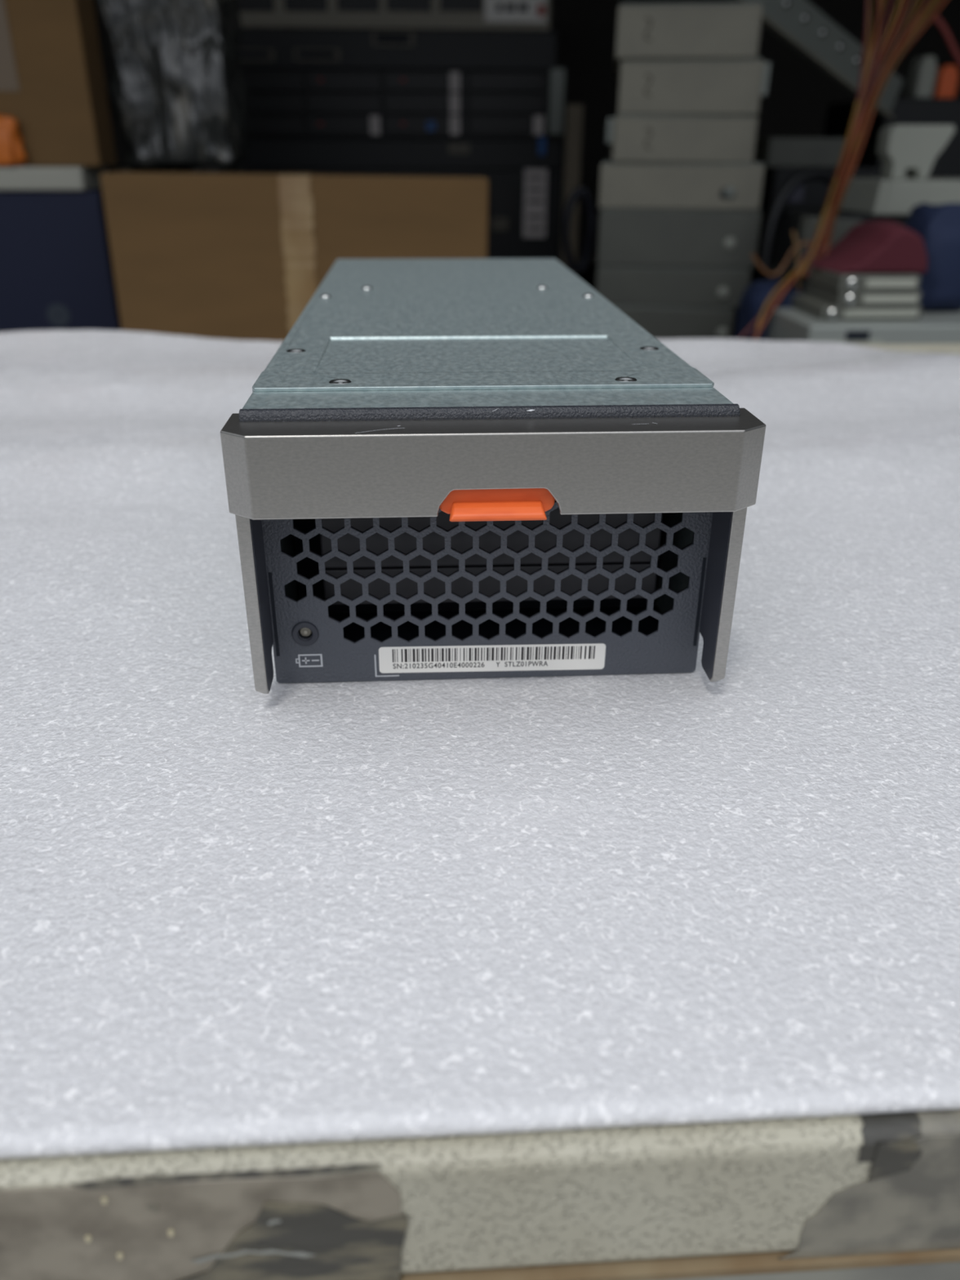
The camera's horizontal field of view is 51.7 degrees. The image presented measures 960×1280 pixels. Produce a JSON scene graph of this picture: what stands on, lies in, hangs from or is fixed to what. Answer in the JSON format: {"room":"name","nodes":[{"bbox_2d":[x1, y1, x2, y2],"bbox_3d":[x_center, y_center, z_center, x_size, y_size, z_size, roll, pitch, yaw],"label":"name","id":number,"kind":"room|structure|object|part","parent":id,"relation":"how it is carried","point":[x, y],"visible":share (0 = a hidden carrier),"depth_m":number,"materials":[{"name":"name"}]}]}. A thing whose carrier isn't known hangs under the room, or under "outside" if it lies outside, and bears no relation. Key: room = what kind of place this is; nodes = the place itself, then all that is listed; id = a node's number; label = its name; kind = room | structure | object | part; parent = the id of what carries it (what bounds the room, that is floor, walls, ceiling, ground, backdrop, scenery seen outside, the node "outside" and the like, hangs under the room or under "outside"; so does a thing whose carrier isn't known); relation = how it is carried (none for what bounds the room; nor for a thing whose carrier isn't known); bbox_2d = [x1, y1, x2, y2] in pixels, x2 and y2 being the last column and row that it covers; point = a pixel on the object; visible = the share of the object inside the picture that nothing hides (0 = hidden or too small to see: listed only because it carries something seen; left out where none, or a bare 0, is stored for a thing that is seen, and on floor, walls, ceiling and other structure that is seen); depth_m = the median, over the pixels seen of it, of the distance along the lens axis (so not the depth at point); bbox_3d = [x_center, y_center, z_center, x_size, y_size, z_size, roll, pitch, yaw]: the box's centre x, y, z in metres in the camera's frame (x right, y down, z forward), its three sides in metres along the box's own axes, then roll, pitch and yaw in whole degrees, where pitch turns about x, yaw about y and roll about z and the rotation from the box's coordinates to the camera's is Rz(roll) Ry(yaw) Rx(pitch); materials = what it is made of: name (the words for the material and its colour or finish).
{"room":"electronics workshop","nodes":[
{"label":"electronics workshop","id":0,"kind":"room"},
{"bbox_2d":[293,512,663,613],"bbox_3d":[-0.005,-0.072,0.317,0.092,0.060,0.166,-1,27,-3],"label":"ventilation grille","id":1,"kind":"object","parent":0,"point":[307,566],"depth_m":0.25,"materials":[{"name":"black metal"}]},
{"bbox_2d":[93,0,959,262],"bbox_3d":[-0.117,-0.721,2.010,2.600,1.410,0.050,-1,27,-3],"label":"wall","id":2,"kind":"structure","parent":0,"point":[796,102],"depth_m":1.85,"materials":[{"name":"grey paint"}]},
{"bbox_3d":[-0.077,0.222,1.711,2.600,0.010,1.430,-1,27,-3],"label":"floor","id":3,"kind":"structure","parent":0,"visible":0},
{"bbox_2d":[576,262,737,338],"bbox_3d":[-0.072,-0.097,1.490,2.300,0.758,1.240,-1,27,-3],"label":"bench","id":4,"kind":"object","parent":3,"relation":"on","point":[588,275],"visible":0.02,"depth_m":1.69,"materials":[{"name":"grey wood"}]},
{"bbox_2d":[0,188,121,332],"bbox_3d":[-0.459,-0.375,1.016,0.182,0.160,0.091,-1,27,-3],"label":"storage box","id":5,"kind":"object","parent":4,"relation":"on","point":[56,269],"visible":0.81,"depth_m":0.97,"materials":[{"name":"blue cardboard"}]},
{"bbox_2d":[0,165,107,191],"bbox_3d":[-0.458,-0.454,0.972,0.161,0.021,0.090,-1,27,-3],"label":"slab","id":6,"kind":"object","parent":5,"relation":"on","point":[12,178],"visible":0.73,"depth_m":0.94,"materials":[{"name":"grey plastic"}]},
{"bbox_2d":[0,114,27,165],"bbox_3d":[-0.450,-0.465,0.920,0.052,0.043,0.014,-1,27,-3],"label":"bag","id":7,"kind":"object","parent":6,"relation":"on","point":[12,153],"visible":1,"depth_m":0.92,"materials":[{"name":"orange plastic"}]},
{"bbox_2d":[0,0,116,166],"bbox_3d":[-0.460,-0.568,0.908,0.196,0.240,0.061,-1,27,-3],"label":"cardboard box","id":8,"kind":"object","parent":6,"relation":"on","point":[52,82],"visible":0.91,"depth_m":0.91,"materials":[{"name":"brown cardboard"}]},
{"bbox_2d":[106,164,248,173],"bbox_3d":[-0.342,-0.453,1.149,0.143,0.182,0.167,-1,27,-3],"label":"carton","id":9,"kind":"object","parent":4,"relation":"on","point":[233,168],"visible":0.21,"depth_m":1.05,"materials":[{"name":"brown cardboard"}]},
{"bbox_2d":[99,0,252,164],"bbox_3d":[-0.311,-0.623,1.010,0.129,0.247,0.138,-1,27,-3],"label":"wrapped bundle","id":10,"kind":"object","parent":9,"relation":"on","point":[177,65],"visible":1,"depth_m":0.98,"materials":[{"name":"black plastic"}]},
{"bbox_2d":[99,171,488,341],"bbox_3d":[-0.163,-0.340,0.930,0.335,0.177,0.072,-1,27,-4],"label":"cardboard box","id":11,"kind":"object","parent":4,"relation":"on","point":[242,256],"visible":0.6,"depth_m":0.88,"materials":[{"name":"brown cardboard"}]},
{"bbox_2d":[247,167,580,262],"bbox_3d":[-0.127,-0.693,1.645,0.527,0.170,0.385,-1,27,-3],"label":"server","id":12,"kind":"object","parent":4,"relation":"on","point":[525,206],"visible":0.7,"depth_m":1.47,"materials":[{"name":"black metal"}]},
{"bbox_2d":[239,137,564,169],"bbox_3d":[-0.134,-0.787,1.597,0.492,0.042,0.385,-1,27,-3],"label":"server","id":13,"kind":"object","parent":12,"relation":"on","point":[265,153],"visible":0.8,"depth_m":1.43,"materials":[{"name":"black metal"}]},
{"bbox_2d":[242,68,565,140],"bbox_3d":[-0.132,-0.843,1.568,0.483,0.090,0.388,-1,27,-3],"label":"server","id":14,"kind":"object","parent":13,"relation":"on","point":[280,103],"visible":0.88,"depth_m":1.40,"materials":[{"name":"black metal"}]},
{"bbox_2d":[240,27,556,71],"bbox_3d":[-0.142,-0.903,1.540,0.476,0.048,0.383,-1,27,-3],"label":"server","id":15,"kind":"object","parent":14,"relation":"on","point":[262,47],"visible":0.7,"depth_m":1.37,"materials":[{"name":"black metal"}]},
{"bbox_2d":[237,0,551,31],"bbox_3d":[-0.140,-0.957,1.514,0.453,0.072,0.381,-1,27,-3],"label":"server","id":16,"kind":"object","parent":15,"relation":"on","point":[454,15],"visible":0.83,"depth_m":1.35,"materials":[{"name":"beige metal"}]},
{"bbox_2d":[489,185,516,228],"bbox_3d":[0.034,-0.642,1.469,0.040,0.059,0.004,-1,27,-3],"label":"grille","id":17,"kind":"object","parent":12,"relation":"attached to","point":[503,198],"depth_m":1.47,"materials":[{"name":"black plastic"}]},
{"bbox_2d":[560,104,583,275],"bbox_3d":[0.130,-0.625,1.419,0.022,0.251,0.020,-1,27,-3],"label":"post","id":18,"kind":"object","parent":4,"relation":"on","point":[574,113],"visible":0.54,"depth_m":1.39,"materials":[{"name":"brown metal"}]},
{"bbox_2d":[614,305,734,338],"bbox_3d":[0.225,-0.423,1.254,0.154,0.039,0.304,3,27,6],"label":"chassis","id":19,"kind":"object","parent":4,"relation":"on","point":[660,322],"visible":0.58,"depth_m":1.12,"materials":[{"name":"silver metal"}]},
{"bbox_2d":[595,265,751,307],"bbox_3d":[0.232,-0.459,1.236,0.169,0.041,0.304,3,27,6],"label":"chassis","id":20,"kind":"object","parent":19,"relation":"on","point":[680,286],"visible":0.77,"depth_m":1.10,"materials":[{"name":"silver metal"}]},
{"bbox_2d":[596,208,761,268],"bbox_3d":[0.234,-0.504,1.213,0.173,0.058,0.304,3,27,6],"label":"chassis","id":21,"kind":"object","parent":20,"relation":"on","point":[646,237],"visible":0.82,"depth_m":1.08,"materials":[{"name":"silver metal"}]},
{"bbox_2d":[563,186,595,273],"bbox_3d":[0.118,-0.489,1.183,0.038,0.097,0.026,-1,27,-3],"label":"power cord","id":22,"kind":"object","parent":21,"relation":"attached to","point":[582,192],"visible":1,"depth_m":1.17,"materials":[{"name":"black plastic"}]},
{"bbox_2d":[598,159,764,210],"bbox_3d":[0.233,-0.550,1.190,0.172,0.045,0.304,4,27,7],"label":"chassis","id":23,"kind":"object","parent":21,"relation":"on","point":[623,185],"visible":0.93,"depth_m":1.06,"materials":[{"name":"silver metal"}]},
{"bbox_2d":[604,115,758,163],"bbox_3d":[0.227,-0.592,1.171,0.154,0.045,0.301,3,27,5],"label":"chassis","id":24,"kind":"object","parent":23,"relation":"on","point":[631,138],"visible":1,"depth_m":1.04,"materials":[{"name":"silver metal"}]},
{"bbox_2d":[617,58,770,115],"bbox_3d":[0.239,-0.634,1.149,0.151,0.050,0.301,4,27,7],"label":"chassis","id":25,"kind":"object","parent":24,"relation":"on","point":[655,86],"visible":0.94,"depth_m":1.02,"materials":[{"name":"silver metal"}]},
{"bbox_2d":[613,2,763,76],"bbox_3d":[0.226,-0.678,1.127,0.142,0.048,0.301,3,27,6],"label":"chassis","id":26,"kind":"object","parent":25,"relation":"on","point":[710,30],"visible":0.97,"depth_m":0.99,"materials":[{"name":"silver metal"}]},
{"bbox_2d":[732,0,903,118],"bbox_3d":[0.369,-0.671,1.095,0.309,0.163,0.013,-13,30,-25],"label":"rail","id":27,"kind":"object","parent":26,"relation":"on","point":[799,24],"visible":0.84,"depth_m":1.10,"materials":[{"name":"silver metal"}]},
{"bbox_3d":[0.266,-0.475,1.053,0.013,0.013,0.004,4,27,7],"label":"knob","id":28,"kind":"part","parent":23,"relation":"part of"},
{"bbox_3d":[0.272,-0.430,1.076,0.013,0.013,0.004,3,27,6],"label":"knob","id":29,"kind":"part","parent":21,"relation":"part of","materials":[{"name":"grey plastic"}]},
{"bbox_3d":[0.269,-0.385,1.098,0.013,0.013,0.004,3,27,6],"label":"knob","id":30,"kind":"part","parent":20,"relation":"part of","materials":[{"name":"grey plastic"}]},
{"bbox_3d":[0.274,-0.346,1.117,0.013,0.013,0.004,3,27,6],"label":"knob","id":31,"kind":"part","parent":19,"relation":"part of","materials":[{"name":"grey plastic"}]},
{"bbox_2d":[734,277,804,340],"bbox_3d":[0.283,-0.305,0.958,0.063,0.087,0.074,-1,27,-3],"label":"cover","id":32,"kind":"object","parent":4,"relation":"on","point":[752,301],"visible":0.38,"depth_m":0.93,"materials":[{"name":"blue fabric"}]},
{"bbox_2d":[751,241,812,276],"bbox_3d":[0.281,-0.350,0.909,0.074,0.030,0.004,-8,28,-15],"label":"cable","id":33,"kind":"object","parent":32,"relation":"on","point":[803,243],"visible":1,"depth_m":0.91,"materials":[{"name":"brown plastic"}]},
{"bbox_2d":[791,230,800,292],"bbox_3d":[0.294,-0.333,0.914,0.033,0.084,0.004,-13,30,-25],"label":"cable","id":34,"kind":"object","parent":32,"relation":"on","point":[793,234],"visible":0.61,"depth_m":0.90,"materials":[{"name":"brown plastic"}]},
{"bbox_2d":[767,265,792,279],"bbox_3d":[0.317,-0.327,1.002,0.044,0.093,0.054,-1,27,-3],"label":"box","id":35,"kind":"object","parent":4,"relation":"on","point":[787,271],"visible":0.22,"depth_m":0.98,"materials":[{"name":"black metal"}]},
{"bbox_2d":[797,215,862,260],"bbox_3d":[0.337,-0.385,0.960,0.054,0.048,0.020,-1,27,-3],"label":"plate","id":36,"kind":"object","parent":35,"relation":"on","point":[809,224],"visible":0.48,"depth_m":0.95,"materials":[{"name":"metal"}]},
{"bbox_2d":[733,165,881,312],"bbox_3d":[0.421,-0.527,1.308,0.152,0.178,0.202,-1,27,-3],"label":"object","id":37,"kind":"object","parent":4,"relation":"on","point":[810,193],"visible":0.18,"depth_m":1.19,"materials":[{"name":"black metal"}]},
{"bbox_2d":[753,137,845,167],"bbox_3d":[0.389,-0.607,1.233,0.100,0.032,0.120,-1,27,-3],"label":"metal part","id":38,"kind":"object","parent":37,"relation":"on","point":[771,152],"visible":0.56,"depth_m":1.18,"materials":[{"name":"metal"}]},
{"bbox_2d":[758,206,909,280],"bbox_3d":[0.412,-0.377,1.048,0.191,0.142,0.150,-1,27,-3],"label":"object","id":39,"kind":"object","parent":4,"relation":"on","point":[790,219],"visible":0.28,"depth_m":1.01,"materials":[{"name":"black metal"}]},
{"bbox_2d":[759,167,835,271],"bbox_3d":[0.344,-0.442,1.044,0.097,0.101,0.016,-6,27,-13],"label":"cable","id":40,"kind":"object","parent":39,"relation":"on","point":[825,175],"visible":0.77,"depth_m":1.03,"materials":[{"name":"black plastic"}]},
{"bbox_2d":[839,177,959,215],"bbox_3d":[0.440,-0.441,0.983,0.139,0.030,0.102,-1,27,-3],"label":"plastic slab","id":41,"kind":"object","parent":39,"relation":"on","point":[865,195],"visible":0.85,"depth_m":0.94,"materials":[{"name":"grey plastic"}]},
{"bbox_2d":[876,124,955,179],"bbox_3d":[0.413,-0.465,0.945,0.062,0.047,0.026,-1,27,-3],"label":"bracket","id":42,"kind":"object","parent":41,"relation":"on","point":[915,148],"visible":1,"depth_m":0.93,"materials":[{"name":"grey plastic"}]},
{"bbox_2d":[932,14,959,66],"bbox_3d":[0.473,-0.583,0.978,0.072,0.058,0.007,-6,27,-12],"label":"cable","id":43,"kind":"object","parent":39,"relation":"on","point":[937,20],"visible":0.95,"depth_m":0.97,"materials":[{"name":"red plastic"}]},
{"bbox_2d":[767,307,959,344],"bbox_3d":[0.371,-0.277,0.931,0.202,0.067,0.192,-1,27,-3],"label":"electronic device","id":44,"kind":"object","parent":4,"relation":"on","point":[785,324],"visible":0.31,"depth_m":0.84,"materials":[{"name":"silver metal"}]},
{"bbox_2d":[738,0,869,338],"bbox_3d":[0.291,-0.421,0.867,0.122,0.304,0.027,-20,33,-35],"label":"wire","id":45,"kind":"object","parent":44,"relation":"on","point":[867,2],"visible":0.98,"depth_m":0.86,"materials":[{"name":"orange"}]},
{"bbox_2d":[751,0,929,339],"bbox_3d":[0.324,-0.429,0.877,0.182,0.305,0.014,-14,30,-26],"label":"wire","id":46,"kind":"object","parent":44,"relation":"on","point":[897,50],"visible":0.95,"depth_m":0.87,"materials":[{"name":"brown"}]},
{"bbox_2d":[791,293,922,319],"bbox_3d":[0.334,-0.307,0.904,0.088,0.011,0.125,-1,27,-3],"label":"module","id":47,"kind":"object","parent":44,"relation":"on","point":[819,308],"visible":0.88,"depth_m":0.85,"materials":[{"name":"metal"}]},
{"bbox_2d":[792,276,921,306],"bbox_3d":[0.339,-0.318,0.899,0.072,0.012,0.125,-1,27,-3],"label":"module","id":48,"kind":"object","parent":47,"relation":"on","point":[824,293],"visible":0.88,"depth_m":0.85,"materials":[{"name":"metal"}]},
{"bbox_2d":[791,260,920,291],"bbox_3d":[0.337,-0.329,0.893,0.070,0.013,0.125,-1,27,-3],"label":"module","id":49,"kind":"object","parent":48,"relation":"on","point":[830,279],"visible":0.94,"depth_m":0.84,"materials":[{"name":"metal"}]},
{"bbox_2d":[755,0,902,339],"bbox_3d":[0.311,-0.426,0.875,0.144,0.303,0.013,-15,30,-28],"label":"wire","id":50,"kind":"object","parent":49,"relation":"attached to","point":[897,7],"visible":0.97,"depth_m":0.90,"materials":[{"name":"brown"}]},
{"bbox_2d":[797,0,884,277],"bbox_3d":[0.326,-0.456,0.874,0.014,0.252,0.089,23,35,38],"label":"wire","id":51,"kind":"object","parent":49,"relation":"attached to","point":[868,60],"visible":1,"depth_m":0.90,"materials":[{"name":"brown"}]},
{"bbox_2d":[801,0,881,277],"bbox_3d":[0.323,-0.454,0.872,0.018,0.251,0.067,20,33,34],"label":"wire","id":52,"kind":"object","parent":49,"relation":"attached to","point":[879,2],"visible":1,"depth_m":0.86,"materials":[{"name":"brown"}]},
{"bbox_2d":[814,0,871,236],"bbox_3d":[0.325,-0.458,0.878,0.020,0.252,0.065,13,29,24],"label":"wire","id":53,"kind":"object","parent":49,"relation":"attached to","point":[856,105],"visible":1,"depth_m":0.87,"materials":[{"name":"brown"}]},
{"bbox_2d":[804,0,892,277],"bbox_3d":[0.331,-0.455,0.873,0.082,0.251,0.016,-22,34,-38],"label":"wire","id":54,"kind":"object","parent":49,"relation":"attached to","point":[890,2],"visible":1,"depth_m":0.85,"materials":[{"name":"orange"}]},
{"bbox_2d":[825,0,888,222],"bbox_3d":[0.331,-0.457,0.878,0.014,0.252,0.070,24,35,39],"label":"wire","id":55,"kind":"object","parent":49,"relation":"attached to","point":[879,36],"visible":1,"depth_m":0.85,"materials":[{"name":"brown"}]},
{"bbox_2d":[814,0,906,260],"bbox_3d":[0.341,-0.458,0.879,0.082,0.252,0.013,-19,32,-33],"label":"wire","id":56,"kind":"object","parent":49,"relation":"attached to","point":[904,3],"visible":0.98,"depth_m":0.87,"materials":[{"name":"brown"}]},
{"bbox_2d":[820,0,911,257],"bbox_3d":[0.347,-0.460,0.883,0.088,0.252,0.012,-18,32,-32],"label":"wire","id":57,"kind":"object","parent":49,"relation":"attached to","point":[822,253],"visible":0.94,"depth_m":0.86,"materials":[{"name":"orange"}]},
{"bbox_2d":[818,0,915,257],"bbox_3d":[0.345,-0.457,0.879,0.088,0.252,0.010,-13,29,-24],"label":"wire","id":58,"kind":"object","parent":49,"relation":"attached to","point":[909,11],"visible":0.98,"depth_m":0.85,"materials":[{"name":"brown"}]},
{"bbox_2d":[800,0,936,277],"bbox_3d":[0.353,-0.459,0.881,0.129,0.253,0.008,-11,29,-22],"label":"wire","id":59,"kind":"object","parent":49,"relation":"attached to","point":[932,2],"visible":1,"depth_m":0.86,"materials":[{"name":"brown"}]},
{"bbox_2d":[810,220,927,273],"bbox_3d":[0.341,-0.350,0.877,0.082,0.039,0.088,-1,27,-3],"label":"folded cloth","id":60,"kind":"object","parent":49,"relation":"on","point":[873,246],"visible":1,"depth_m":0.85,"materials":[{"name":"red fabric"}]},
{"bbox_2d":[814,0,940,258],"bbox_3d":[0.362,-0.460,0.882,0.131,0.254,0.012,-12,29,-23],"label":"wire","id":61,"kind":"object","parent":60,"relation":"on","point":[934,6],"visible":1,"depth_m":0.86,"materials":[{"name":"brown"}]},
{"bbox_2d":[823,0,947,255],"bbox_3d":[0.367,-0.462,0.885,0.125,0.253,0.014,-13,29,-25],"label":"wire","id":62,"kind":"object","parent":60,"relation":"on","point":[938,9],"visible":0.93,"depth_m":0.87,"materials":[{"name":"brown"}]},
{"bbox_2d":[808,0,929,262],"bbox_3d":[0.350,-0.458,0.878,0.128,0.253,0.010,-12,29,-23],"label":"wire","id":63,"kind":"object","parent":49,"relation":"attached to","point":[926,2],"visible":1,"depth_m":0.85,"materials":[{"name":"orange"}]},
{"bbox_2d":[819,0,923,257],"bbox_3d":[0.352,-0.460,0.882,0.105,0.253,0.014,-15,30,-27],"label":"wire","id":64,"kind":"object","parent":49,"relation":"attached to","point":[917,8],"visible":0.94,"depth_m":0.86,"materials":[{"name":"brown"}]},
{"bbox_2d":[844,330,870,340],"bbox_3d":[0.318,-0.256,0.832,0.020,0.008,0.002,-1,27,-3],"label":"socket","id":65,"kind":"object","parent":44,"relation":"attached to","point":[849,335],"depth_m":0.83,"materials":[{"name":"black"}]},
{"bbox_2d":[903,202,959,311],"bbox_3d":[0.415,-0.346,0.895,0.066,0.091,0.067,-1,27,-3],"label":"cloth bag","id":66,"kind":"object","parent":44,"relation":"on","point":[938,226],"visible":0.66,"depth_m":0.87,"materials":[{"name":"blue fabric"}]},
{"bbox_2d":[822,97,959,177],"bbox_3d":[0.609,-0.597,1.365,0.232,0.254,0.200,-1,27,-3],"label":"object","id":67,"kind":"object","parent":4,"relation":"on","point":[904,111],"visible":0.19,"depth_m":1.24,"materials":[{"name":"black metal"}]},
{"bbox_2d":[905,55,937,97],"bbox_3d":[0.550,-0.699,1.232,0.022,0.046,0.030,-1,27,-3],"label":"connector","id":68,"kind":"object","parent":67,"relation":"on","point":[923,70],"visible":0.86,"depth_m":1.22,"materials":[{"name":"grey plastic"}]},
{"bbox_2d":[931,65,959,98],"bbox_3d":[0.578,-0.696,1.236,0.023,0.036,0.030,-1,27,-3],"label":"plug","id":69,"kind":"object","parent":67,"relation":"on","point":[947,76],"visible":0.7,"depth_m":1.22,"materials":[{"name":"plastic"}]},
{"bbox_3d":[0.105,1.550,-0.945,8.000,0.010,4.520,-1,27,-3],"label":"floor","id":70,"kind":"structure","parent":0,"visible":0},
{"bbox_2d":[668,1262,959,1279],"bbox_3d":[-0.121,0.319,0.587,1.060,0.822,0.618,-1,27,-3],"label":"bench","id":71,"kind":"object","parent":70,"relation":"on","point":[950,1270],"visible":0.02,"depth_m":0.14,"materials":[{"name":"brown wood"}]},
{"bbox_2d":[399,1248,959,1279],"bbox_3d":[-0.154,-0.044,0.392,0.990,0.001,0.599,-1,27,-3],"label":"cardboard sheet","id":72,"kind":"object","parent":71,"relation":"on","point":[766,1262],"visible":0.02,"depth_m":0.13,"materials":[{"name":"brown cardboard"}]},
{"bbox_2d":[0,343,959,1279],"bbox_3d":[-0.145,-0.046,0.367,0.965,0.024,0.554,-1,27,-3],"label":"table","id":73,"kind":"object","parent":72,"relation":"on","point":[385,1209],"visible":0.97,"depth_m":0.13,"materials":[{"name":"beige paint"}]},
{"bbox_2d":[0,329,959,1159],"bbox_3d":[-0.071,-0.060,0.353,0.718,0.016,0.526,-1,27,-3],"label":"sheet","id":74,"kind":"object","parent":73,"relation":"on","point":[233,913],"visible":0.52,"depth_m":0.18,"materials":[{"name":"white plastic"}]},
{"bbox_2d":[220,257,765,693],"bbox_3d":[-0.005,-0.074,0.319,0.102,0.066,0.286,-1,27,-3],"label":"module","id":75,"kind":"object","parent":74,"relation":"on","point":[442,468],"visible":1,"depth_m":0.21,"materials":[{"name":"silver metal"}]},
{"bbox_3d":[-0.047,-0.016,0.203,0.003,0.057,0.013,-1,27,-3],"label":"handle arm","id":76,"kind":"part","parent":75,"relation":"part of","materials":[{"name":"grey paint"}]},
{"bbox_3d":[-0.007,-0.106,0.321,0.096,0.008,0.254,-1,27,-3],"label":"lid","id":77,"kind":"part","parent":75,"relation":"part of","materials":[{"name":"grey metal"}]},
{"bbox_3d":[-0.006,-0.109,0.319,0.096,0.001,0.256,-1,27,-3],"label":"lid","id":78,"kind":"part","parent":75,"relation":"part of","materials":[{"name":"grey metal"}]},
{"bbox_3d":[0.002,-0.020,0.213,0.096,0.063,0.001,-1,27,-3],"label":"panel","id":79,"kind":"part","parent":75,"relation":"part of","materials":[{"name":"grey paint"}]},
{"bbox_2d":[239,404,739,422],"bbox_3d":[0.002,-0.045,0.194,0.096,0.004,0.010,-1,27,-3],"label":"strip","id":80,"kind":"object","parent":75,"relation":"attached to","point":[249,412],"depth_m":0.19,"materials":[{"name":"grey rubber"}]},
{"bbox_3d":[0.052,-0.019,0.209,0.003,0.057,0.013,-1,27,-3],"label":"handle arm","id":81,"kind":"part","parent":75,"relation":"part of","materials":[{"name":"grey paint"}]}
]}

